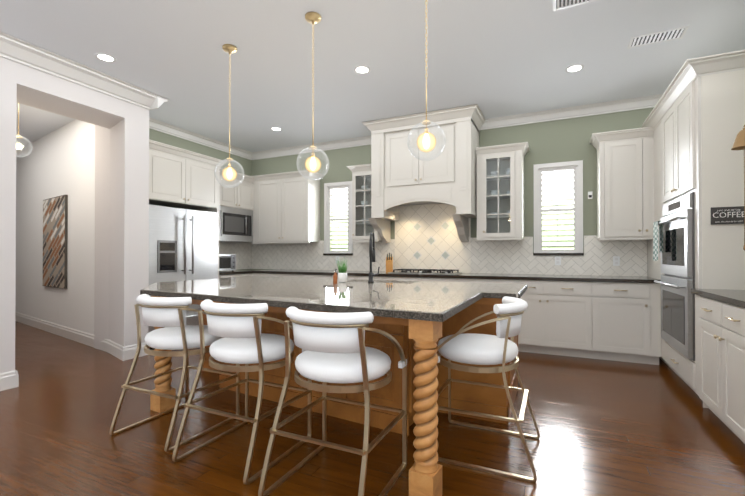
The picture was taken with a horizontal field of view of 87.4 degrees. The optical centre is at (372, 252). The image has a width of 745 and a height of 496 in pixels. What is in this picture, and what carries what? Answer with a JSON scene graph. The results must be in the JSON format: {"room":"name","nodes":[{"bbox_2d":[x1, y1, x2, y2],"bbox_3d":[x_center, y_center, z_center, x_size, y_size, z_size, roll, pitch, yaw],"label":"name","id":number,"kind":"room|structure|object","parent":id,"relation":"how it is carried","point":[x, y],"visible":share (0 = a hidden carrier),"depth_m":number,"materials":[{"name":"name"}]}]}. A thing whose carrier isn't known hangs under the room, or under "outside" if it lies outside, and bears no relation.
{"room":"kitchen","nodes":[
{"label":"kitchen","id":0,"kind":"room"},
{"bbox_2d":[0,56,16,372],"bbox_3d":[-4.486,-0.340,1.323,0.550,3.050,5.010,0,0,25],"label":"wall","id":1,"kind":"structure","parent":0,"point":[8,93],"depth_m":3.43,"materials":[{"name":"white paint"}]},
{"bbox_2d":[0,370,15,390],"bbox_3d":[-4.217,1.109,1.217,0.018,0.150,4.960,0,0,25],"label":"baseboard","id":2,"kind":"structure","parent":1,"relation":"attached to","point":[7,380],"depth_m":3.41,"materials":[{"name":"white wood"}]},
{"bbox_2d":[15,370,18,386],"bbox_3d":[-3.418,1.124,3.591,0.568,0.150,0.018,0,0,25],"label":"baseboard","id":3,"kind":"structure","parent":1,"relation":"attached to","point":[17,379],"depth_m":3.47,"materials":[{"name":"white wood"}]},
{"bbox_2d":[0,31,157,109],"bbox_3d":[-3.892,-1.786,1.779,0.150,0.150,6.220,0,0,25],"label":"crown molding","id":4,"kind":"structure","parent":1,"relation":"attached to","point":[15,49],"depth_m":3.81,"materials":[{"name":"white wood"}]},
{"bbox_2d":[15,119,94,334],"bbox_3d":[-5.202,-0.309,6.253,5.052,3.050,0.150,0,0,35],"label":"wall","id":5,"kind":"structure","parent":0,"point":[60,161],"depth_m":5.71,"materials":[{"name":"white paint"}]},
{"bbox_2d":[43,195,67,288],"bbox_3d":[-4.737,-0.147,5.808,0.956,1.340,0.033,0,0,35],"label":"picture","id":6,"kind":"object","parent":5,"relation":"attached to","point":[55,226],"visible":1,"depth_m":5.73,"materials":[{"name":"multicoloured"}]},
{"bbox_2d":[15,312,108,351],"bbox_3d":[-5.259,1.140,6.181,5.032,0.150,0.018,0,0,35],"label":"baseboard","id":7,"kind":"structure","parent":5,"relation":"attached to","point":[85,338],"depth_m":5.64,"materials":[{"name":"white wood"}]},
{"bbox_2d":[17,62,124,128],"bbox_3d":[-3.187,-1.678,4.130,0.549,0.340,1.160,0,0,25],"label":"lintel","id":8,"kind":"object","parent":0,"point":[41,90],"visible":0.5,"depth_m":3.95,"materials":[{"name":"white paint"}]},
{"bbox_2d":[94,101,148,349],"bbox_3d":[-3.119,-0.319,4.680,0.900,3.050,0.290,0,0,25],"label":"wall","id":9,"kind":"structure","parent":0,"point":[121,278],"depth_m":4.55,"materials":[{"name":"white paint"}]},
{"bbox_2d":[107,340,123,360],"bbox_3d":[-2.986,1.130,4.530,0.594,0.150,0.018,0,0,42],"label":"baseboard","id":10,"kind":"structure","parent":9,"relation":"attached to","point":[114,349],"depth_m":4.51,"materials":[{"name":"white wood"}]},
{"bbox_2d":[122,342,147,360],"bbox_3d":[-2.707,1.130,4.469,0.018,0.150,0.308,0,0,25],"label":"baseboard","id":11,"kind":"structure","parent":9,"relation":"attached to","point":[129,352],"depth_m":4.41,"materials":[{"name":"white wood"}]},
{"bbox_2d":[150,95,168,109],"bbox_3d":[-2.890,-1.767,4.826,0.900,0.150,0.150,0,0,25],"label":"crown molding","id":12,"kind":"structure","parent":9,"relation":"attached to","point":[158,101],"depth_m":4.60,"materials":[{"name":"white wood"}]},
{"bbox_2d":[149,128,251,270],"bbox_3d":[-2.859,-0.310,6.130,0.150,3.050,2.560,0,0,25],"label":"wall","id":13,"kind":"structure","parent":0,"point":[178,142],"depth_m":6.29,"materials":[{"name":"green paint"}]},
{"bbox_2d":[149,117,251,159],"bbox_3d":[-2.741,-1.779,6.085,0.110,0.110,2.560,0,0,25],"label":"crown molding","id":14,"kind":"structure","parent":13,"relation":"attached to","point":[161,126],"depth_m":6.08,"materials":[{"name":"white wood"}]},
{"bbox_2d":[0,321,744,495],"bbox_3d":[-3.281,1.220,2.898,12.300,0.050,9.200,0,0,25],"label":"floor","id":15,"kind":"structure","parent":0,"point":[612,428],"depth_m":2.47,"materials":[{"name":"brown wood"}]},
{"bbox_2d":[109,294,239,451],"bbox_3d":[-1.338,0.741,2.693,0.558,0.904,0.594,0,0,25],"label":"chair","id":16,"kind":"object","parent":15,"relation":"on","point":[168,314],"visible":0.9,"depth_m":2.53,"materials":[{"name":"gold metal"}]},
{"bbox_2d":[149,205,217,349],"bbox_3d":[-2.696,0.309,5.317,0.568,1.778,1.090,0,0,25],"label":"fridge","id":17,"kind":"object","parent":15,"relation":"on","point":[183,244],"visible":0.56,"depth_m":5.17,"materials":[{"name":"silver metal"}]},
{"bbox_2d":[149,139,256,277],"bbox_3d":[-2.616,-0.073,5.665,0.677,2.569,1.914,0,0,25],"label":"tall cabinet","id":18,"kind":"object","parent":15,"relation":"on","point":[181,178],"depth_m":5.68,"materials":[{"name":"beige wood"}]},
{"bbox_2d":[219,254,235,270],"bbox_3d":[-2.439,0.164,6.169,0.377,0.270,0.430,0,0,25],"label":"toaster oven","id":19,"kind":"object","parent":18,"relation":"on","point":[227,261],"visible":0.6,"depth_m":6.13,"materials":[{"name":"silver metal"}]},
{"bbox_2d":[172,299,311,484],"bbox_3d":[-0.763,0.739,2.365,0.558,0.904,0.594,0,0,25],"label":"chair","id":20,"kind":"object","parent":15,"relation":"on","point":[244,340],"visible":0.96,"depth_m":2.21,"materials":[{"name":"gold metal"}]},
{"bbox_2d":[257,274,276,276],"bbox_3d":[-1.625,0.780,6.597,0.470,0.874,0.655,0,0,25],"label":"base cabinet","id":21,"kind":"object","parent":15,"relation":"on","point":[267,275],"depth_m":6.26,"materials":[{"name":"beige wood"}]},
{"bbox_2d":[277,274,300,277],"bbox_3d":[-1.199,0.779,6.399,0.470,0.874,0.655,0,0,25],"label":"base cabinet","id":22,"kind":"object","parent":15,"relation":"on","point":[278,275],"depth_m":6.09,"materials":[{"name":"beige wood"}]},
{"bbox_2d":[301,274,352,278],"bbox_3d":[-0.559,0.777,6.102,0.940,0.874,0.655,0,0,25],"label":"base cabinet","id":23,"kind":"object","parent":15,"relation":"on","point":[349,276],"depth_m":5.84,"materials":[{"name":"beige wood"}]},
{"bbox_2d":[258,307,406,495],"bbox_3d":[-0.178,0.737,2.033,0.558,0.904,0.594,0,0,25],"label":"chair","id":24,"kind":"object","parent":15,"relation":"on","point":[335,348],"visible":1,"depth_m":1.89,"materials":[{"name":"gold metal"}]},
{"bbox_2d":[150,304,517,495],"bbox_3d":[-0.465,0.756,3.207,2.988,0.882,1.912,0,0,25],"label":"kitchen island","id":25,"kind":"object","parent":15,"relation":"on","point":[417,320],"depth_m":2.71,"materials":[{"name":"wood"}]},
{"bbox_2d":[140,276,527,327],"bbox_3d":[-0.500,0.301,3.228,3.189,0.040,2.010,0,0,25],"label":"island countertop","id":26,"kind":"structure","parent":25,"relation":"on","point":[434,302],"depth_m":2.71,"materials":[{"name":"grey stone"}]},
{"bbox_2d":[333,269,337,283],"bbox_3d":[-0.329,0.213,3.475,0.046,0.138,0.039,0,0,25],"label":"soap bottle","id":27,"kind":"object","parent":26,"relation":"on","point":[335,278],"visible":1,"depth_m":3.46,"materials":[{"name":"brown"}]},
{"bbox_2d":[335,257,347,281],"bbox_3d":[-0.285,0.161,3.716,0.116,0.245,0.142,0,0,25],"label":"potted plant","id":28,"kind":"object","parent":26,"relation":"on","point":[342,275],"visible":1,"depth_m":3.69,"materials":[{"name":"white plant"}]},
{"bbox_2d":[368,231,379,282],"bbox_3d":[0.028,0.041,3.699,0.147,0.486,0.192,0,0,25],"label":"faucet","id":29,"kind":"object","parent":26,"relation":"on","point":[372,259],"visible":1,"depth_m":3.63,"materials":[{"name":"black metal"}]},
{"bbox_2d":[353,274,380,279],"bbox_3d":[0.066,0.775,5.811,0.440,0.874,0.655,0,0,25],"label":"base cabinet","id":30,"kind":"object","parent":15,"relation":"on","point":[354,275],"depth_m":5.56,"materials":[{"name":"beige"}]},
{"bbox_2d":[381,278,456,281],"bbox_3d":[0.738,0.774,5.499,1.040,0.874,0.655,0,0,25],"label":"base cabinet","id":31,"kind":"object","parent":15,"relation":"on","point":[402,279],"depth_m":5.16,"materials":[{"name":"beige"}]},
{"bbox_2d":[457,278,516,283],"bbox_3d":[1.538,0.771,5.127,0.725,0.874,0.655,0,0,25],"label":"base cabinet","id":32,"kind":"object","parent":15,"relation":"on","point":[470,280],"depth_m":4.83,"materials":[{"name":"beige"}]},
{"bbox_2d":[437,296,539,482],"bbox_3d":[0.690,0.739,2.380,0.594,0.904,0.558,0,0,25],"label":"chair","id":33,"kind":"object","parent":15,"relation":"on","point":[481,349],"visible":0.98,"depth_m":2.20,"materials":[{"name":"gold metal"}]},
{"bbox_2d":[517,282,544,353],"bbox_3d":[2.003,0.770,4.912,0.300,0.874,0.655,0,0,25],"label":"base cabinet","id":34,"kind":"object","parent":15,"relation":"on","point":[531,338],"depth_m":4.61,"materials":[{"name":"beige wood"}]},
{"bbox_2d":[545,282,592,358],"bbox_3d":[2.361,0.769,4.745,0.490,0.874,0.655,0,0,25],"label":"base cabinet","id":35,"kind":"object","parent":15,"relation":"on","point":[568,305],"depth_m":4.45,"materials":[{"name":"beige wood"}]},
{"bbox_2d":[257,270,648,281],"bbox_3d":[0.656,0.315,5.531,5.508,0.039,0.671,0,0,25],"label":"countertop","id":36,"kind":"structure","parent":35,"relation":"on","point":[360,273],"depth_m":4.93,"materials":[{"name":"black stone"}]},
{"bbox_2d":[386,253,392,271],"bbox_3d":[0.254,0.150,5.850,0.100,0.295,0.160,0,0,5],"label":"knife block","id":37,"kind":"object","parent":36,"relation":"on","point":[389,263],"visible":0.98,"depth_m":5.77,"materials":[{"name":"brown wood"}]},
{"bbox_2d":[388,269,461,274],"bbox_3d":[0.742,0.270,5.512,0.940,0.051,0.480,0,0,25],"label":"cooktop","id":38,"kind":"object","parent":36,"relation":"in","point":[426,271],"visible":1,"depth_m":5.40,"materials":[{"name":"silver metal"}]},
{"bbox_2d":[593,282,648,363],"bbox_3d":[2.870,0.767,4.509,0.633,0.874,0.655,0,0,25],"label":"base cabinet","id":39,"kind":"object","parent":15,"relation":"on","point":[620,309],"depth_m":4.24,"materials":[{"name":"beige wood"}]},
{"bbox_2d":[637,110,652,363],"bbox_3d":[3.360,-0.135,4.175,0.717,2.674,0.857,0,0,25],"label":"tall cabinet","id":40,"kind":"object","parent":15,"relation":"on","point":[644,245],"depth_m":4.39,"materials":[{"name":"beige wood"}]},
{"bbox_2d":[653,50,744,393],"bbox_3d":[2.959,-0.140,3.312,0.717,2.674,1.066,0,0,25],"label":"tall cabinet","id":41,"kind":"object","parent":15,"relation":"on","point":[674,163],"depth_m":3.10,"materials":[{"name":"beige wood"}]},
{"bbox_2d":[653,221,663,260],"bbox_3d":[2.777,-0.110,3.789,0.062,0.380,0.175,0,0,25],"label":"hanging towel","id":42,"kind":"object","parent":41,"relation":"hanging from","point":[655,241],"visible":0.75,"depth_m":3.80,"materials":[{"name":"fabric"}]},
{"bbox_2d":[711,206,743,224],"bbox_3d":[2.684,-0.278,2.940,0.208,0.130,0.014,0,0,25],"label":"coffee sign","id":43,"kind":"object","parent":41,"relation":"on","point":[727,215],"visible":0.98,"depth_m":2.94,"materials":[{"name":"grey wood"}]},
{"bbox_2d":[693,294,744,443],"bbox_3d":[2.575,0.754,2.420,0.666,0.874,1.035,0,0,25],"label":"base cabinet","id":44,"kind":"object","parent":15,"relation":"on","point":[718,326],"depth_m":2.52,"materials":[{"name":"beige wood"}]},
{"bbox_2d":[693,290,744,305],"bbox_3d":[2.570,0.296,2.426,0.677,0.039,1.035,0,0,25],"label":"countertop","id":45,"kind":"structure","parent":44,"relation":"on","point":[738,296],"depth_m":2.59,"materials":[{"name":"grey stone"}]},
{"bbox_2d":[0,0,744,151],"bbox_3d":[-3.281,-1.880,2.918,12.300,0.050,9.200,0,0,25],"label":"ceiling","id":46,"kind":"structure","parent":0,"point":[495,58],"depth_m":3.63,"materials":[{"name":"paint"}]},
{"bbox_2d":[16,103,32,156],"bbox_3d":[-4.087,-1.472,4.503,0.249,0.744,0.249,0,0,25],"label":"pendant light","id":47,"kind":"object","parent":46,"relation":"hanging from","point":[18,146],"visible":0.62,"depth_m":4.50,"materials":[{"name":"glass"}]},
{"bbox_2d":[95,53,115,62],"bbox_3d":[-2.532,-1.847,3.702,0.170,0.006,0.170,0,0,25],"label":"recessed light","id":48,"kind":"object","parent":46,"relation":"in","point":[105,57],"visible":1,"depth_m":3.69,"materials":[{"name":"white"}]},
{"bbox_2d":[214,44,243,187],"bbox_3d":[-1.290,-1.217,3.521,0.255,1.267,0.255,0,0,25],"label":"pendant light","id":49,"kind":"object","parent":46,"relation":"hanging from","point":[229,172],"visible":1,"depth_m":3.51,"materials":[{"name":"clear glass"}]},
{"bbox_2d":[270,127,281,130],"bbox_3d":[-1.429,-1.834,5.798,0.170,0.006,0.170,0,0,25],"label":"recessed light","id":50,"kind":"object","parent":46,"relation":"in","point":[275,128],"visible":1,"depth_m":5.78,"materials":[{"name":"white"}]},
{"bbox_2d":[296,12,328,179],"bbox_3d":[-0.467,-1.210,3.062,0.255,1.287,0.255,0,0,25],"label":"pendant light","id":51,"kind":"object","parent":46,"relation":"hanging from","point":[312,162],"visible":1,"depth_m":3.06,"materials":[{"name":"clear glass"}]},
{"bbox_2d":[354,66,370,73],"bbox_3d":[-0.104,-1.845,3.944,0.170,0.006,0.170,0,0,25],"label":"recessed light","id":52,"kind":"object","parent":46,"relation":"in","point":[362,69],"visible":1,"depth_m":3.93,"materials":[{"name":"white glass"}]},
{"bbox_2d":[407,0,445,160],"bbox_3d":[0.361,-1.235,2.611,0.255,1.242,0.255,0,0,25],"label":"pendant light","id":53,"kind":"object","parent":46,"relation":"hanging from","point":[427,142],"visible":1,"depth_m":2.61,"materials":[{"name":"clear glass"}]},
{"bbox_2d":[565,64,583,72],"bbox_3d":[2.029,-1.845,3.917,0.170,0.006,0.170,0,0,25],"label":"recessed light","id":54,"kind":"object","parent":46,"relation":"in","point":[574,68],"visible":1,"depth_m":3.91,"materials":[{"name":"white"}]},
{"bbox_2d":[553,0,598,10],"bbox_3d":[1.471,-1.851,2.750,0.360,0.012,0.360,0,0,25],"label":"ceiling vent","id":55,"kind":"object","parent":46,"relation":"in","point":[560,4],"visible":1,"depth_m":2.89,"materials":[{"name":"white metal"}]},
{"bbox_2d":[627,25,689,48],"bbox_3d":[2.447,-1.847,3.356,0.400,0.012,0.200,0,0,25],"label":"ceiling vent","id":56,"kind":"object","parent":46,"relation":"in","point":[659,37],"visible":1,"depth_m":3.35,"materials":[{"name":"white metal"}]},
{"bbox_2d":[251,107,653,276],"bbox_3d":[0.841,-0.311,5.906,7.050,3.050,0.150,0,0,25],"label":"wall","id":57,"kind":"structure","parent":0,"point":[561,140],"depth_m":5.21,"materials":[{"name":"green paint"}]},
{"bbox_2d":[257,170,323,241],"bbox_3d":[-1.475,-0.752,6.679,1.238,1.141,0.397,0,0,25],"label":"upper cabinet","id":58,"kind":"object","parent":57,"relation":"attached to","point":[288,203],"depth_m":6.51,"materials":[{"name":"beige wood"}]},
{"bbox_2d":[323,181,352,254],"bbox_3d":[-0.539,-0.547,6.534,0.550,1.230,0.195,0,0,25],"label":"window","id":59,"kind":"structure","parent":57,"relation":"in","point":[337,218],"depth_m":6.55,"materials":[{"name":"white"}]},
{"bbox_2d":[346,165,388,241],"bbox_3d":[-0.088,-0.750,6.034,0.500,1.130,0.397,0,0,25],"label":"upper cabinet","id":60,"kind":"object","parent":57,"relation":"attached to","point":[362,228],"depth_m":5.96,"materials":[{"name":"beige wood"}]},
{"bbox_2d":[361,117,408,221],"bbox_3d":[0.232,-1.160,5.715,0.512,1.344,0.711,0,0,25],"label":"upper cabinet","id":61,"kind":"object","parent":57,"relation":"attached to","point":[378,178],"depth_m":5.49,"materials":[{"name":"beige wood"}]},
{"bbox_2d":[397,116,420,221],"bbox_3d":[0.531,-1.161,5.576,0.147,1.344,0.711,0,0,25],"label":"upper cabinet","id":62,"kind":"object","parent":57,"relation":"attached to","point":[401,119],"depth_m":5.38,"materials":[{"name":"beige wood"}]},
{"bbox_2d":[405,112,440,221],"bbox_3d":[0.726,-1.162,5.486,0.282,1.344,0.711,0,0,25],"label":"upper cabinet","id":63,"kind":"object","parent":57,"relation":"attached to","point":[416,170],"depth_m":5.30,"materials":[{"name":"beige wood"}]},
{"bbox_2d":[425,111,448,221],"bbox_3d":[0.920,-1.162,5.396,0.147,1.344,0.711,0,0,25],"label":"upper cabinet","id":64,"kind":"object","parent":57,"relation":"attached to","point":[432,114],"depth_m":5.19,"materials":[{"name":"beige wood"}]},
{"bbox_2d":[252,94,662,159],"bbox_3d":[0.786,-1.781,5.797,6.750,0.110,0.110,0,0,25],"label":"crown molding","id":65,"kind":"structure","parent":57,"relation":"attached to","point":[643,102],"depth_m":5.18,"materials":[{"name":"white wood"}]},
{"bbox_2d":[437,104,485,217],"bbox_3d":[1.219,-1.163,5.257,0.512,1.344,0.711,0,0,25],"label":"upper cabinet","id":66,"kind":"object","parent":57,"relation":"attached to","point":[459,163],"depth_m":5.08,"materials":[{"name":"beige wood"}]},
{"bbox_2d":[477,142,532,241],"bbox_3d":[1.735,-0.786,5.188,0.640,1.191,0.397,0,0,25],"label":"upper cabinet","id":67,"kind":"object","parent":57,"relation":"attached to","point":[502,166],"depth_m":5.13,"materials":[{"name":"beige wood"}]},
{"bbox_2d":[533,160,583,254],"bbox_3d":[2.445,-0.556,5.148,0.590,1.230,0.195,0,0,25],"label":"window","id":68,"kind":"structure","parent":57,"relation":"in","point":[558,208],"depth_m":5.15,"materials":[{"name":"white"}]},
{"bbox_2d":[589,126,644,237],"bbox_3d":[2.936,-0.784,4.624,0.603,1.221,0.407,0,0,25],"label":"upper cabinet","id":69,"kind":"object","parent":57,"relation":"attached to","point":[620,153],"depth_m":4.50,"materials":[{"name":"beige wood"}]},
{"bbox_3d":[1.147,-0.354,-0.852,0.800,3.050,6.110,0,0,25],"label":"wall","id":70,"kind":"structure","parent":0,"visible":0},
{"bbox_2d":[731,125,744,250],"bbox_3d":[1.979,-0.390,2.052,0.137,0.765,0.104,0,0,25],"label":"wall lamp","id":71,"kind":"object","parent":70,"relation":"attached to","point":[739,143],"visible":1,"depth_m":2.06,"materials":[{"name":"brown metal"}]}
]}

